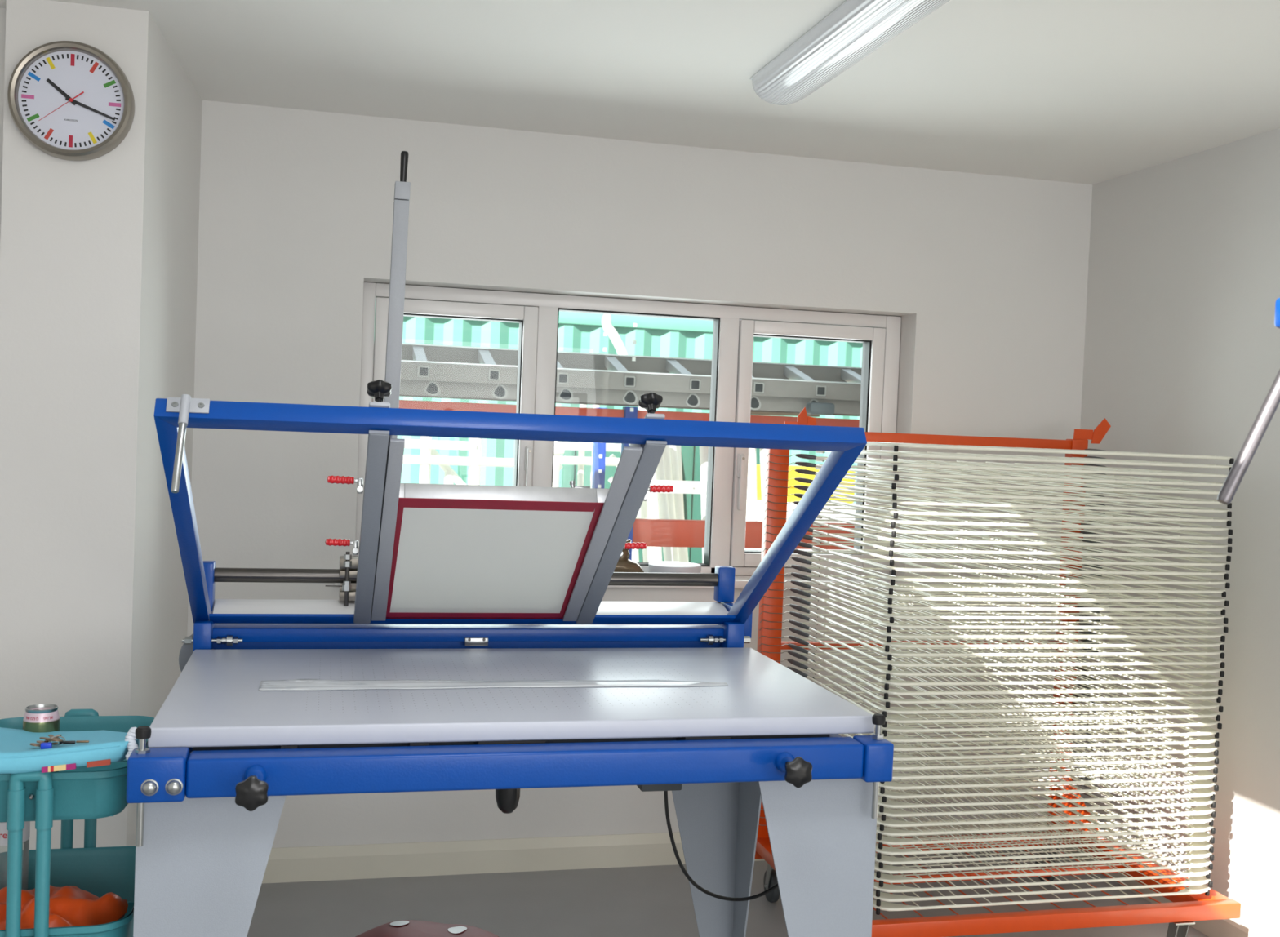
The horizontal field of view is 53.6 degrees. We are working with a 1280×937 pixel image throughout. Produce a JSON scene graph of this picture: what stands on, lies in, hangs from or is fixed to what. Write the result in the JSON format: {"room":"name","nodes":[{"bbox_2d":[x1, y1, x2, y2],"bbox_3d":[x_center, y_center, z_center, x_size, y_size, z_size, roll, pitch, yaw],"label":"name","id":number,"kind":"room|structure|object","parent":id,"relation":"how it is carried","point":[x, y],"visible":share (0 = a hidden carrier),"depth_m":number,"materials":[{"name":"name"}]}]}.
{"room":"print shop","nodes":[
{"label":"print shop","id":0,"kind":"room"},
{"bbox_2d":[0,7,5,252],"bbox_3d":[-2.177,0.076,2.909,1.365,2.335,0.200,2,2,-14],"label":"wall","id":1,"kind":"structure","parent":0,"point":[2,11],"depth_m":2.94,"materials":[{"name":"paint"}]},
{"bbox_2d":[0,0,202,853],"bbox_3d":[-1.480,0.092,3.300,0.505,2.335,0.826,2,2,-14],"label":"wall","id":2,"kind":"structure","parent":0,"point":[99,255],"depth_m":2.92,"materials":[{"name":"paint"}]},
{"bbox_2d":[7,40,134,160],"bbox_3d":[-1.283,-0.831,2.861,0.263,0.263,0.046,2,2,-14],"label":"wall clock","id":3,"kind":"object","parent":2,"relation":"attached to","point":[71,100],"visible":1,"depth_m":2.86,"materials":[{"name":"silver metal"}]},
{"bbox_2d":[186,100,1092,848],"bbox_3d":[0.066,0.122,4.258,3.355,2.335,0.300,2,2,-14],"label":"wall","id":4,"kind":"structure","parent":0,"point":[985,277],"depth_m":4.02,"materials":[{"name":"paint"}]},
{"bbox_2d":[355,282,901,576],"bbox_3d":[0.001,-0.102,4.206,1.826,0.908,0.117,2,2,-14],"label":"window","id":5,"kind":"structure","parent":4,"relation":"in","point":[537,314],"depth_m":4.25,"materials":[{"name":"white plastic"}]},
{"bbox_2d":[333,575,923,590],"bbox_3d":[0.002,0.368,4.140,1.950,0.028,0.142,2,2,-14],"label":"trim","id":6,"kind":"structure","parent":4,"relation":"attached to","point":[741,581],"depth_m":4.21,"materials":[{"name":"white plastic"}]},
{"bbox_2d":[613,538,644,572],"bbox_3d":[-0.063,0.291,4.130,0.177,0.122,0.072,2,2,-14],"label":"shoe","id":7,"kind":"object","parent":6,"relation":"on","point":[624,564],"visible":0.38,"depth_m":4.11,"materials":[{"name":"brown leather"}]},
{"bbox_2d":[648,561,701,573],"bbox_3d":[0.114,0.335,4.145,0.172,0.046,0.172,2,2,-14],"label":"round tin","id":8,"kind":"object","parent":6,"relation":"on","point":[654,566],"visible":0.72,"depth_m":4.09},
{"bbox_2d":[262,822,1046,884],"bbox_3d":[0.060,1.244,4.138,2.915,0.102,0.018,2,2,-14],"label":"baseboard","id":9,"kind":"structure","parent":4,"relation":"attached to","point":[387,860],"depth_m":3.99,"materials":[{"name":"paint"}]},
{"bbox_2d":[0,0,1279,184],"bbox_3d":[0.173,-0.975,0.807,5.060,0.080,6.963,2,2,-14],"label":"ceiling","id":10,"kind":"structure","parent":0,"point":[1080,91],"depth_m":3.22,"materials":[{"name":"paint"}]},
{"bbox_2d":[750,0,950,105],"bbox_3d":[0.523,-0.943,2.598,0.156,0.068,1.430,2,2,-14],"label":"ceiling light","id":11,"kind":"object","parent":10,"relation":"attached to","point":[855,29],"visible":1,"depth_m":2.80,"materials":[{"name":"white plastic"}]},
{"bbox_2d":[246,848,1208,936],"bbox_3d":[0.077,1.447,0.883,5.060,0.100,6.963,2,2,-14],"label":"floor","id":12,"kind":"structure","parent":0,"point":[642,901],"depth_m":3.77,"materials":[{"name":"plastic"}]},
{"bbox_2d":[0,709,154,936],"bbox_3d":[-0.996,0.882,2.142,0.292,0.866,0.430,2,2,-14],"label":"trolley","id":13,"kind":"object","parent":12,"relation":"on","point":[89,794],"visible":0.6,"depth_m":1.98,"materials":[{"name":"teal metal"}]},
{"bbox_2d":[0,821,30,890],"bbox_3d":[-1.111,0.661,2.228,0.067,0.252,0.068,2,2,-14],"label":"plastic bottle","id":14,"kind":"object","parent":13,"relation":"in","point":[26,831],"visible":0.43,"depth_m":2.23,"materials":[{"name":"white plastic"}]},
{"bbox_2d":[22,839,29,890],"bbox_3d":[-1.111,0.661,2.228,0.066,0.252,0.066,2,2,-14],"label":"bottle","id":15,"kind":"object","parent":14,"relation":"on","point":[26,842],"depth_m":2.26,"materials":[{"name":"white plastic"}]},
{"bbox_2d":[22,703,59,772],"bbox_3d":[-1.013,0.469,2.141,0.057,0.132,0.057,2,2,-14],"label":"drink can","id":16,"kind":"object","parent":13,"relation":"in","point":[42,717],"visible":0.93,"depth_m":2.12,"materials":[{"name":"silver metal"}]},
{"bbox_2d":[0,884,128,930],"bbox_3d":[-0.989,0.746,2.090,0.224,0.101,0.223,3,2,16],"label":"cloth","id":17,"kind":"object","parent":13,"relation":"in","point":[68,905],"visible":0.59,"depth_m":2.08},
{"bbox_2d":[0,846,135,936],"bbox_3d":[-0.991,0.751,2.138,0.292,0.098,0.388,2,2,-14],"label":"basket","id":18,"kind":"object","parent":13,"relation":"on","point":[99,872],"depth_m":2.31,"materials":[{"name":"plastic"}]},
{"bbox_2d":[0,727,138,773],"bbox_3d":[-0.979,0.435,2.020,0.368,0.086,0.236,2,2,-14],"label":"tray","id":19,"kind":"object","parent":13,"relation":"on","point":[104,748],"visible":0.84,"depth_m":1.94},
{"bbox_2d":[30,734,88,749],"bbox_3d":[-0.906,0.425,1.974,0.070,0.015,0.060,3,2,24],"label":"bunch","id":20,"kind":"object","parent":19,"relation":"on","point":[45,744],"visible":1,"depth_m":1.97,"materials":[{"name":"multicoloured metal"}]},
{"bbox_2d":[0,715,154,822],"bbox_3d":[-0.981,0.500,2.130,0.292,0.081,0.388,2,2,-14],"label":"basket","id":21,"kind":"object","parent":13,"relation":"on","point":[81,793],"depth_m":1.98,"materials":[{"name":"plastic"}]},
{"bbox_2d":[355,920,498,936],"bbox_3d":[-0.409,1.093,2.356,0.360,0.477,0.280,2,2,-14],"label":"stool","id":22,"kind":"object","parent":12,"relation":"on","point":[404,928],"visible":1,"depth_m":2.37,"materials":[{"name":"leather"}]},
{"bbox_2d":[390,920,408,925],"bbox_3d":[-0.452,0.855,2.380,0.036,0.006,0.036,2,2,-14],"label":"button","id":23,"kind":"object","parent":22,"relation":"on","point":[399,922],"depth_m":2.38,"materials":[{"name":"plastic"}]},
{"bbox_2d":[448,926,466,933],"bbox_3d":[-0.345,0.871,2.394,0.034,0.003,0.041,3,2,33],"label":"button","id":24,"kind":"object","parent":22,"relation":"on","point":[451,930],"depth_m":2.39,"materials":[{"name":"plastic"}]},
{"bbox_2d":[125,151,893,936],"bbox_3d":[-0.257,0.313,2.484,1.311,2.040,1.167,2,2,-14],"label":"press","id":25,"kind":"object","parent":12,"relation":"on","point":[215,775],"depth_m":2.21,"materials":[{"name":"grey metal"}]},
{"bbox_2d":[177,394,191,426],"bbox_3d":[-0.698,-0.089,1.941,0.014,0.050,0.037,2,2,-11],"label":"socket","id":26,"kind":"object","parent":25,"relation":"attached to","point":[184,406],"depth_m":1.94,"materials":[{"name":"grey paint"}]},
{"bbox_2d":[368,401,390,408],"bbox_3d":[-0.430,-0.096,2.090,0.034,0.027,0.038,2,2,-14],"label":"washer","id":27,"kind":"object","parent":25,"relation":"in","point":[371,404],"depth_m":2.07,"materials":[{"name":"grey paint"}]},
{"bbox_2d":[213,599,728,615],"bbox_3d":[-0.363,0.327,2.920,1.183,0.028,0.115,2,2,-14],"label":"tray","id":28,"kind":"object","parent":25,"relation":"on","point":[346,606],"depth_m":2.87,"materials":[{"name":"white metal"}]},
{"bbox_2d":[386,480,608,619],"bbox_3d":[-0.304,0.175,2.555,0.439,0.329,0.475,2,2,-14],"label":"screen","id":29,"kind":"object","parent":25,"relation":"on","point":[460,551],"visible":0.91,"depth_m":2.48,"materials":[{"name":"fabric"}]},
{"bbox_2d":[644,413,665,419],"bbox_3d":[0.023,-0.082,2.201,0.034,0.027,0.038,2,2,-14],"label":"washer","id":30,"kind":"object","parent":25,"relation":"in","point":[649,415],"depth_m":2.18,"materials":[{"name":"grey paint"}]},
{"bbox_2d":[754,407,1240,936],"bbox_3d":[1.003,0.590,3.639,1.174,1.513,0.826,2,2,-14],"label":"drying rack","id":31,"kind":"object","parent":12,"relation":"on","point":[1070,823],"visible":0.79,"depth_m":3.39,"materials":[{"name":"metal"}]},
{"bbox_2d":[797,666,1219,723],"bbox_3d":[1.013,0.635,3.603,0.990,0.009,0.672,2,2,-14],"label":"shelf","id":32,"kind":"object","parent":31,"relation":"attached to","point":[1206,713],"depth_m":3.44,"materials":[{"name":"beige metal"}]},
{"bbox_2d":[799,659,1219,714],"bbox_3d":[1.014,0.611,3.602,0.990,0.009,0.672,2,2,-14],"label":"shelf","id":33,"kind":"object","parent":31,"relation":"attached to","point":[1206,704],"depth_m":3.44,"materials":[{"name":"beige metal"}]},
{"bbox_2d":[798,651,1220,704],"bbox_3d":[1.015,0.586,3.601,0.990,0.009,0.672,2,2,-14],"label":"shelf","id":34,"kind":"object","parent":31,"relation":"attached to","point":[1206,695],"depth_m":3.43,"materials":[{"name":"beige metal"}]},
{"bbox_2d":[800,645,1221,695],"bbox_3d":[1.016,0.565,3.600,0.990,0.009,0.672,2,2,-14],"label":"shelf","id":35,"kind":"object","parent":31,"relation":"attached to","point":[1206,687],"depth_m":3.43,"materials":[{"name":"beige metal"}]},
{"bbox_2d":[800,637,1221,685],"bbox_3d":[1.017,0.540,3.600,0.990,0.009,0.672,2,2,-14],"label":"shelf","id":36,"kind":"object","parent":31,"relation":"attached to","point":[1206,678],"depth_m":3.43,"materials":[{"name":"beige metal"}]},
{"bbox_2d":[800,629,1222,676],"bbox_3d":[1.018,0.516,3.599,0.990,0.009,0.672,2,2,-14],"label":"shelf","id":37,"kind":"object","parent":31,"relation":"attached to","point":[1206,668],"depth_m":3.42,"materials":[{"name":"beige metal"}]},
{"bbox_2d":[801,613,1222,657],"bbox_3d":[1.019,0.467,3.597,0.990,0.009,0.672,2,2,-14],"label":"shelf","id":38,"kind":"object","parent":31,"relation":"attached to","point":[1208,651],"depth_m":3.42,"materials":[{"name":"beige metal"}]},
{"bbox_2d":[805,675,1218,732],"bbox_3d":[1.012,0.658,3.603,0.990,0.009,0.672,2,2,-14],"label":"shelf","id":39,"kind":"object","parent":31,"relation":"attached to","point":[1206,722],"depth_m":3.43,"materials":[{"name":"beige metal"}]},
{"bbox_2d":[802,622,1222,666],"bbox_3d":[1.018,0.493,3.598,0.990,0.009,0.672,2,2,-14],"label":"shelf","id":40,"kind":"object","parent":31,"relation":"attached to","point":[1207,661],"depth_m":3.45,"materials":[{"name":"beige metal"}]},
{"bbox_2d":[802,605,1222,648],"bbox_3d":[1.020,0.445,3.596,0.990,0.009,0.672,2,2,-14],"label":"shelf","id":41,"kind":"object","parent":31,"relation":"attached to","point":[1208,643],"depth_m":3.43,"materials":[{"name":"beige metal"}]},
{"bbox_2d":[801,598,1223,638],"bbox_3d":[1.021,0.421,3.596,0.990,0.009,0.672,2,2,-14],"label":"shelf","id":42,"kind":"object","parent":31,"relation":"attached to","point":[1207,633],"depth_m":3.41,"materials":[{"name":"beige metal"}]},
{"bbox_2d":[804,590,1223,629],"bbox_3d":[1.022,0.397,3.595,0.990,0.009,0.672,2,2,-14],"label":"shelf","id":43,"kind":"object","parent":31,"relation":"attached to","point":[891,624],"depth_m":3.43,"materials":[{"name":"beige metal"}]},
{"bbox_2d":[804,574,1224,611],"bbox_3d":[1.024,0.350,3.594,0.990,0.009,0.672,2,2,-14],"label":"shelf","id":44,"kind":"object","parent":31,"relation":"attached to","point":[890,605],"depth_m":3.43,"materials":[{"name":"beige metal"}]},
{"bbox_2d":[804,582,1224,620],"bbox_3d":[1.023,0.373,3.594,0.990,0.009,0.672,2,2,-14],"label":"shelf","id":45,"kind":"object","parent":31,"relation":"attached to","point":[890,614],"depth_m":3.44,"materials":[{"name":"beige metal"}]},
{"bbox_2d":[805,566,1225,602],"bbox_3d":[1.024,0.326,3.593,0.990,0.009,0.672,2,2,-14],"label":"shelf","id":46,"kind":"object","parent":31,"relation":"attached to","point":[891,597],"depth_m":3.42,"materials":[{"name":"beige metal"}]},
{"bbox_2d":[806,559,1226,593],"bbox_3d":[1.025,0.302,3.592,0.990,0.009,0.672,2,2,-14],"label":"shelf","id":47,"kind":"object","parent":31,"relation":"attached to","point":[891,587],"depth_m":3.42,"materials":[{"name":"beige metal"}]},
{"bbox_2d":[806,542,1226,575],"bbox_3d":[1.027,0.254,3.590,0.990,0.009,0.672,2,2,-14],"label":"shelf","id":48,"kind":"object","parent":31,"relation":"attached to","point":[1206,571],"depth_m":3.42,"materials":[{"name":"beige metal"}]},
{"bbox_2d":[808,551,1226,585],"bbox_3d":[1.026,0.279,3.591,0.990,0.009,0.672,2,2,-14],"label":"shelf","id":49,"kind":"object","parent":31,"relation":"attached to","point":[1206,580],"depth_m":3.43,"materials":[{"name":"beige metal"}]},
{"bbox_2d":[807,534,1226,566],"bbox_3d":[1.028,0.229,3.590,0.990,0.009,0.672,2,2,-14],"label":"shelf","id":50,"kind":"object","parent":31,"relation":"attached to","point":[1204,562],"depth_m":3.41,"materials":[{"name":"beige metal"}]},
{"bbox_2d":[814,471,1219,494],"bbox_3d":[1.035,0.038,3.583,0.990,0.009,0.672,2,2,-14],"label":"shelf","id":51,"kind":"object","parent":31,"relation":"attached to","point":[922,478],"depth_m":3.36,"materials":[{"name":"beige metal"}]},
{"bbox_2d":[818,684,1218,742],"bbox_3d":[1.012,0.683,3.604,0.990,0.009,0.672,2,2,-14],"label":"shelf","id":52,"kind":"object","parent":31,"relation":"attached to","point":[1205,732],"depth_m":3.42,"materials":[{"name":"beige metal"}]},
{"bbox_2d":[809,527,1227,557],"bbox_3d":[1.029,0.206,3.589,0.990,0.009,0.672,2,2,-14],"label":"shelf","id":53,"kind":"object","parent":31,"relation":"attached to","point":[1203,553],"depth_m":3.43,"materials":[{"name":"beige metal"}]},
{"bbox_2d":[815,464,1223,486],"bbox_3d":[1.036,0.016,3.583,0.990,0.009,0.672,2,2,-14],"label":"shelf","id":54,"kind":"object","parent":31,"relation":"attached to","point":[921,475],"depth_m":3.37,"materials":[{"name":"beige metal"}]},
{"bbox_2d":[813,519,1227,548],"bbox_3d":[1.030,0.181,3.588,0.990,0.009,0.672,2,2,-14],"label":"shelf","id":55,"kind":"object","parent":31,"relation":"attached to","point":[1188,540],"depth_m":3.37,"materials":[{"name":"beige metal"}]},
{"bbox_2d":[815,456,1227,477],"bbox_3d":[1.036,-0.007,3.582,0.990,0.009,0.672,2,2,-14],"label":"shelf","id":56,"kind":"object","parent":31,"relation":"attached to","point":[958,468],"depth_m":3.37,"materials":[{"name":"beige metal"}]},
{"bbox_2d":[817,511,1228,539],"bbox_3d":[1.030,0.158,3.587,0.990,0.009,0.672,2,2,-14],"label":"shelf","id":57,"kind":"object","parent":31,"relation":"attached to","point":[1002,531],"depth_m":3.37,"materials":[{"name":"beige metal"}]},
{"bbox_2d":[822,503,1228,531],"bbox_3d":[1.031,0.135,3.587,0.990,0.009,0.672,2,2,-14],"label":"shelf","id":58,"kind":"object","parent":31,"relation":"attached to","point":[1102,524],"depth_m":3.38,"materials":[{"name":"beige metal"}]},
{"bbox_2d":[818,449,1231,468],"bbox_3d":[1.037,-0.032,3.581,0.990,0.009,0.672,2,2,-14],"label":"shelf","id":59,"kind":"object","parent":31,"relation":"attached to","point":[895,454],"depth_m":3.34,"materials":[{"name":"beige metal"}]},
{"bbox_2d":[838,711,1217,779],"bbox_3d":[1.008,0.777,3.607,0.990,0.009,0.672,2,2,-14],"label":"shelf","id":60,"kind":"object","parent":31,"relation":"attached to","point":[1205,766],"depth_m":3.41,"materials":[{"name":"beige metal"}]},
{"bbox_2d":[839,688,1217,751],"bbox_3d":[1.011,0.705,3.605,0.990,0.009,0.672,2,2,-14],"label":"shelf","id":61,"kind":"object","parent":31,"relation":"attached to","point":[1204,740],"depth_m":3.42,"materials":[{"name":"beige metal"}]},
{"bbox_2d":[827,495,1229,522],"bbox_3d":[1.032,0.112,3.586,0.990,0.009,0.672,2,2,-14],"label":"shelf","id":62,"kind":"object","parent":31,"relation":"attached to","point":[1090,514],"depth_m":3.40,"materials":[{"name":"beige metal"}]},
{"bbox_2d":[841,720,1216,790],"bbox_3d":[1.007,0.802,3.608,0.990,0.009,0.672,2,2,-14],"label":"shelf","id":63,"kind":"object","parent":31,"relation":"attached to","point":[1202,777],"depth_m":3.40,"materials":[{"name":"beige metal"}]},
{"bbox_2d":[842,696,1217,760],"bbox_3d":[1.010,0.729,3.606,0.990,0.009,0.672,2,2,-14],"label":"shelf","id":64,"kind":"object","parent":31,"relation":"attached to","point":[1204,748],"depth_m":3.42,"materials":[{"name":"beige metal"}]},
{"bbox_2d":[837,480,1223,504],"bbox_3d":[1.034,0.064,3.584,0.990,0.009,0.672,2,2,-14],"label":"shelf","id":65,"kind":"object","parent":31,"relation":"attached to","point":[1046,495],"depth_m":3.40,"materials":[{"name":"beige metal"}]},
{"bbox_2d":[832,488,1230,512],"bbox_3d":[1.033,0.087,3.585,0.990,0.009,0.672,2,2,-14],"label":"shelf","id":66,"kind":"object","parent":31,"relation":"attached to","point":[919,500],"depth_m":3.37,"materials":[{"name":"beige metal"}]},
{"bbox_2d":[864,703,1217,770],"bbox_3d":[1.009,0.753,3.606,0.990,0.009,0.672,2,2,-14],"label":"shelf","id":67,"kind":"object","parent":31,"relation":"attached to","point":[1204,757],"depth_m":3.42,"materials":[{"name":"beige metal"}]},
{"bbox_2d":[872,815,1210,911],"bbox_3d":[0.996,1.111,3.618,0.990,0.009,0.672,2,2,-14],"label":"shelf","id":68,"kind":"object","parent":31,"relation":"attached to","point":[1195,889],"depth_m":3.37,"materials":[{"name":"beige metal"}]},
{"bbox_2d":[873,811,1210,902],"bbox_3d":[0.997,1.088,3.617,0.990,0.009,0.672,2,2,-14],"label":"shelf","id":69,"kind":"object","parent":31,"relation":"attached to","point":[1197,883],"depth_m":3.41,"materials":[{"name":"beige metal"}]},
{"bbox_2d":[873,802,1211,893],"bbox_3d":[0.998,1.064,3.616,0.990,0.009,0.672,2,2,-14],"label":"shelf","id":70,"kind":"object","parent":31,"relation":"attached to","point":[1196,875],"depth_m":3.42,"materials":[{"name":"beige metal"}]},
{"bbox_2d":[874,794,1212,883],"bbox_3d":[0.999,1.039,3.616,0.990,0.009,0.672,2,2,-14],"label":"shelf","id":71,"kind":"object","parent":31,"relation":"attached to","point":[1197,865],"depth_m":3.42,"materials":[{"name":"beige metal"}]},
{"bbox_2d":[874,786,1212,874],"bbox_3d":[1.000,1.016,3.615,0.990,0.009,0.672,2,2,-14],"label":"shelf","id":72,"kind":"object","parent":31,"relation":"attached to","point":[1197,857],"depth_m":3.41,"materials":[{"name":"beige metal"}]},
{"bbox_2d":[875,778,1213,865],"bbox_3d":[1.000,0.993,3.614,0.990,0.009,0.672,2,2,-14],"label":"shelf","id":73,"kind":"object","parent":31,"relation":"attached to","point":[1198,848],"depth_m":3.40,"materials":[{"name":"beige metal"}]},
{"bbox_2d":[875,771,1213,855],"bbox_3d":[1.001,0.969,3.613,0.990,0.009,0.672,2,2,-14],"label":"shelf","id":74,"kind":"object","parent":31,"relation":"attached to","point":[1198,839],"depth_m":3.40,"materials":[{"name":"beige metal"}]},
{"bbox_2d":[875,767,1213,845],"bbox_3d":[1.002,0.943,3.612,0.990,0.009,0.672,2,2,-14],"label":"shelf","id":75,"kind":"object","parent":31,"relation":"attached to","point":[1197,827],"depth_m":3.38,"materials":[{"name":"beige metal"}]},
{"bbox_2d":[875,756,1213,836],"bbox_3d":[1.003,0.920,3.612,0.990,0.009,0.672,2,2,-14],"label":"shelf","id":76,"kind":"object","parent":31,"relation":"attached to","point":[1199,822],"depth_m":3.38,"materials":[{"name":"beige metal"}]},
{"bbox_2d":[874,729,1215,799],"bbox_3d":[1.006,0.825,3.609,0.990,0.009,0.672,2,2,-14],"label":"shelf","id":77,"kind":"object","parent":31,"relation":"attached to","point":[1202,784],"depth_m":3.39,"materials":[{"name":"beige metal"}]},
{"bbox_2d":[876,750,1214,827],"bbox_3d":[1.004,0.898,3.611,0.990,0.009,0.672,2,2,-14],"label":"shelf","id":78,"kind":"object","parent":31,"relation":"attached to","point":[1200,813],"depth_m":3.39,"materials":[{"name":"beige metal"}]},
{"bbox_2d":[877,741,1214,817],"bbox_3d":[1.005,0.872,3.610,0.990,0.009,0.672,2,2,-14],"label":"shelf","id":79,"kind":"object","parent":31,"relation":"attached to","point":[1199,800],"depth_m":3.38,"materials":[{"name":"beige metal"}]},
{"bbox_2d":[877,734,1215,808],"bbox_3d":[1.006,0.850,3.610,0.990,0.009,0.672,2,2,-14],"label":"shelf","id":80,"kind":"object","parent":31,"relation":"attached to","point":[1202,794],"depth_m":3.39,"materials":[{"name":"beige metal"}]},
{"bbox_2d":[865,441,1232,459],"bbox_3d":[1.038,-0.055,3.580,0.990,0.009,0.672,2,2,-14],"label":"shelf","id":81,"kind":"object","parent":31,"relation":"attached to","point":[1086,451],"depth_m":3.30,"materials":[{"name":"beige metal"}]},
{"bbox_2d":[1217,297,1279,504],"bbox_3d":[0.885,0.601,1.585,0.451,1.610,0.230,2,2,-14],"label":"lever","id":82,"kind":"object","parent":12,"relation":"on","point":[1271,402],"visible":1,"depth_m":1.51,"materials":[{"name":"metal"}]},
{"bbox_2d":[1072,127,1279,936],"bbox_3d":[2.387,0.303,1.400,0.200,2.335,6.363,2,2,-14],"label":"wall","id":83,"kind":"structure","parent":0,"point":[1182,345],"depth_m":3.79,"materials":[{"name":"paint"}]},
{"bbox_2d":[1060,847,1278,936],"bbox_3d":[2.238,1.415,1.404,0.018,0.102,6.333,2,2,-14],"label":"baseboard","id":84,"kind":"structure","parent":83,"relation":"attached to","point":[1242,926],"depth_m":3.67,"materials":[{"name":"paint"}]},
{"label":"outside","id":85,"kind":"structure","parent":0,"visible":0},
{"bbox_3d":[-1.470,1.104,14.244,28.000,0.130,19.737,2,2,-14],"label":"ground","id":86,"kind":"structure","parent":85,"visible":0},
{"bbox_2d":[402,435,564,487],"bbox_3d":[-1.022,0.512,6.999,1.183,1.540,0.120,2,2,-14],"label":"frame","id":87,"kind":"object","parent":86,"relation":"on","point":[428,455],"visible":0.23,"depth_m":6.94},
{"bbox_2d":[560,404,640,518],"bbox_3d":[-0.161,0.431,7.483,0.720,1.740,0.150,2,2,-14],"label":"frame","id":88,"kind":"object","parent":86,"relation":"on","point":[580,460],"visible":0.21,"depth_m":7.41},
{"bbox_2d":[373,309,862,503],"bbox_3d":[-0.200,-0.009,10.863,12.788,2.405,2.215,2,2,-14],"label":"shipping container","id":89,"kind":"object","parent":86,"relation":"on","point":[578,332],"visible":0.06,"depth_m":9.68,"materials":[{"name":"metal"}]},
{"bbox_2d":[601,314,646,410],"bbox_3d":[-0.074,0.080,9.051,0.496,2.354,0.067,2,2,-14],"label":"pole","id":90,"kind":"object","parent":86,"relation":"on","point":[607,326],"visible":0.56,"depth_m":8.96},
{"bbox_2d":[399,316,859,560],"bbox_3d":[-0.531,0.274,5.485,4.800,2.149,1.222,2,2,-14],"label":"rack","id":91,"kind":"object","parent":86,"relation":"on","point":[653,532],"visible":0.28,"depth_m":5.04,"materials":[{"name":"metal"}]},
{"bbox_2d":[399,379,860,416],"bbox_3d":[-0.242,-0.276,4.801,4.200,0.059,0.403,2,2,-14],"label":"ladder","id":92,"kind":"object","parent":91,"relation":"on","point":[417,388],"visible":0.38,"depth_m":4.64,"materials":[{"name":"metal"}]},
{"bbox_2d":[373,342,862,400],"bbox_3d":[-0.230,-0.372,4.763,4.200,0.148,0.394,2,2,-14],"label":"ladder","id":93,"kind":"object","parent":92,"relation":"on","point":[420,362],"visible":0.49,"depth_m":4.78,"materials":[{"name":"metal"}]},
{"bbox_2d":[805,402,834,415],"bbox_3d":[0.677,-0.225,4.761,0.100,0.045,0.060,2,2,-14],"label":"box","id":94,"kind":"object","parent":92,"relation":"attached to","point":[811,408],"visible":0.96,"depth_m":4.74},
{"bbox_2d":[750,411,819,417],"bbox_3d":[0.528,-0.216,4.991,0.340,0.012,0.109,3,2,26],"label":"wooden board","id":95,"kind":"object","parent":91,"relation":"on","point":[762,413],"visible":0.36,"depth_m":4.95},
{"bbox_2d":[620,443,639,562],"bbox_3d":[-0.033,0.594,6.562,0.062,1.489,0.283,1,2,-40],"label":"pipe","id":96,"kind":"object","parent":86,"relation":"on","point":[635,557],"visible":0.02,"depth_m":6.54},
{"bbox_2d":[640,501,650,562],"bbox_3d":[0.044,0.579,6.668,0.058,1.518,0.279,1,2,-40],"label":"pipe","id":97,"kind":"object","parent":86,"relation":"on","point":[643,509],"visible":0.02,"depth_m":6.66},
{"bbox_2d":[646,470,662,562],"bbox_3d":[0.085,0.606,6.329,0.062,1.489,0.283,1,2,-40],"label":"pipe","id":98,"kind":"object","parent":86,"relation":"on","point":[653,512],"visible":0.02,"depth_m":6.33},
{"bbox_2d":[647,480,706,494],"bbox_3d":[0.163,0.089,6.147,0.350,0.060,0.050,2,2,-14],"label":"plank","id":99,"kind":"object","parent":98,"relation":"on","point":[679,486],"visible":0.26,"depth_m":6.14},
{"bbox_2d":[561,441,759,563],"bbox_3d":[0.216,0.473,9.470,1.640,1.560,0.075,2,2,-14],"label":"panel","id":100,"kind":"object","parent":86,"relation":"on","point":[691,468],"visible":0.02,"depth_m":9.46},
{"bbox_2d":[656,454,674,561],"bbox_3d":[0.153,0.591,6.432,0.307,1.519,0.054,4,2,38],"label":"pipe","id":101,"kind":"object","parent":86,"relation":"on","point":[668,552],"visible":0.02,"depth_m":6.43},
{"bbox_2d":[662,444,679,561],"bbox_3d":[0.171,0.603,6.525,0.070,1.491,0.300,0,3,-45],"label":"pipe","id":102,"kind":"object","parent":86,"relation":"on","point":[666,454],"visible":0.02,"depth_m":6.54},
{"bbox_2d":[669,445,688,562],"bbox_3d":[0.229,0.587,6.626,0.315,1.520,0.062,4,2,38],"label":"pipe","id":103,"kind":"object","parent":86,"relation":"on","point":[682,552],"visible":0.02,"depth_m":6.63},
{"bbox_2d":[676,445,684,511],"bbox_3d":[0.218,0.599,6.712,0.048,1.487,0.255,1,2,-30],"label":"pipe","id":104,"kind":"object","parent":86,"relation":"on","point":[678,447],"visible":0.02,"depth_m":6.75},
{"bbox_2d":[699,446,708,563],"bbox_3d":[0.348,0.599,6.394,0.068,1.519,0.270,1,2,-25],"label":"pipe","id":105,"kind":"object","parent":86,"relation":"on","point":[703,450],"visible":0.02,"depth_m":6.42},
{"bbox_2d":[744,448,757,550],"bbox_3d":[0.564,0.603,6.395,0.068,1.525,0.184,0,3,-45],"label":"pipe","id":106,"kind":"object","parent":86,"relation":"on","point":[751,508],"visible":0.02,"depth_m":6.38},
{"bbox_2d":[760,448,765,515],"bbox_3d":[0.661,0.606,6.419,0.192,1.525,0.050,3,2,31],"label":"pipe","id":107,"kind":"object","parent":86,"relation":"on","point":[762,451],"visible":0.02,"depth_m":6.41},
{"bbox_2d":[756,464,855,551],"bbox_3d":[0.936,0.665,7.518,0.600,1.355,0.380,2,2,-14],"label":"bin","id":108,"kind":"object","parent":86,"relation":"on","point":[792,474],"visible":0.12,"depth_m":7.34,"materials":[{"name":"plastic"}]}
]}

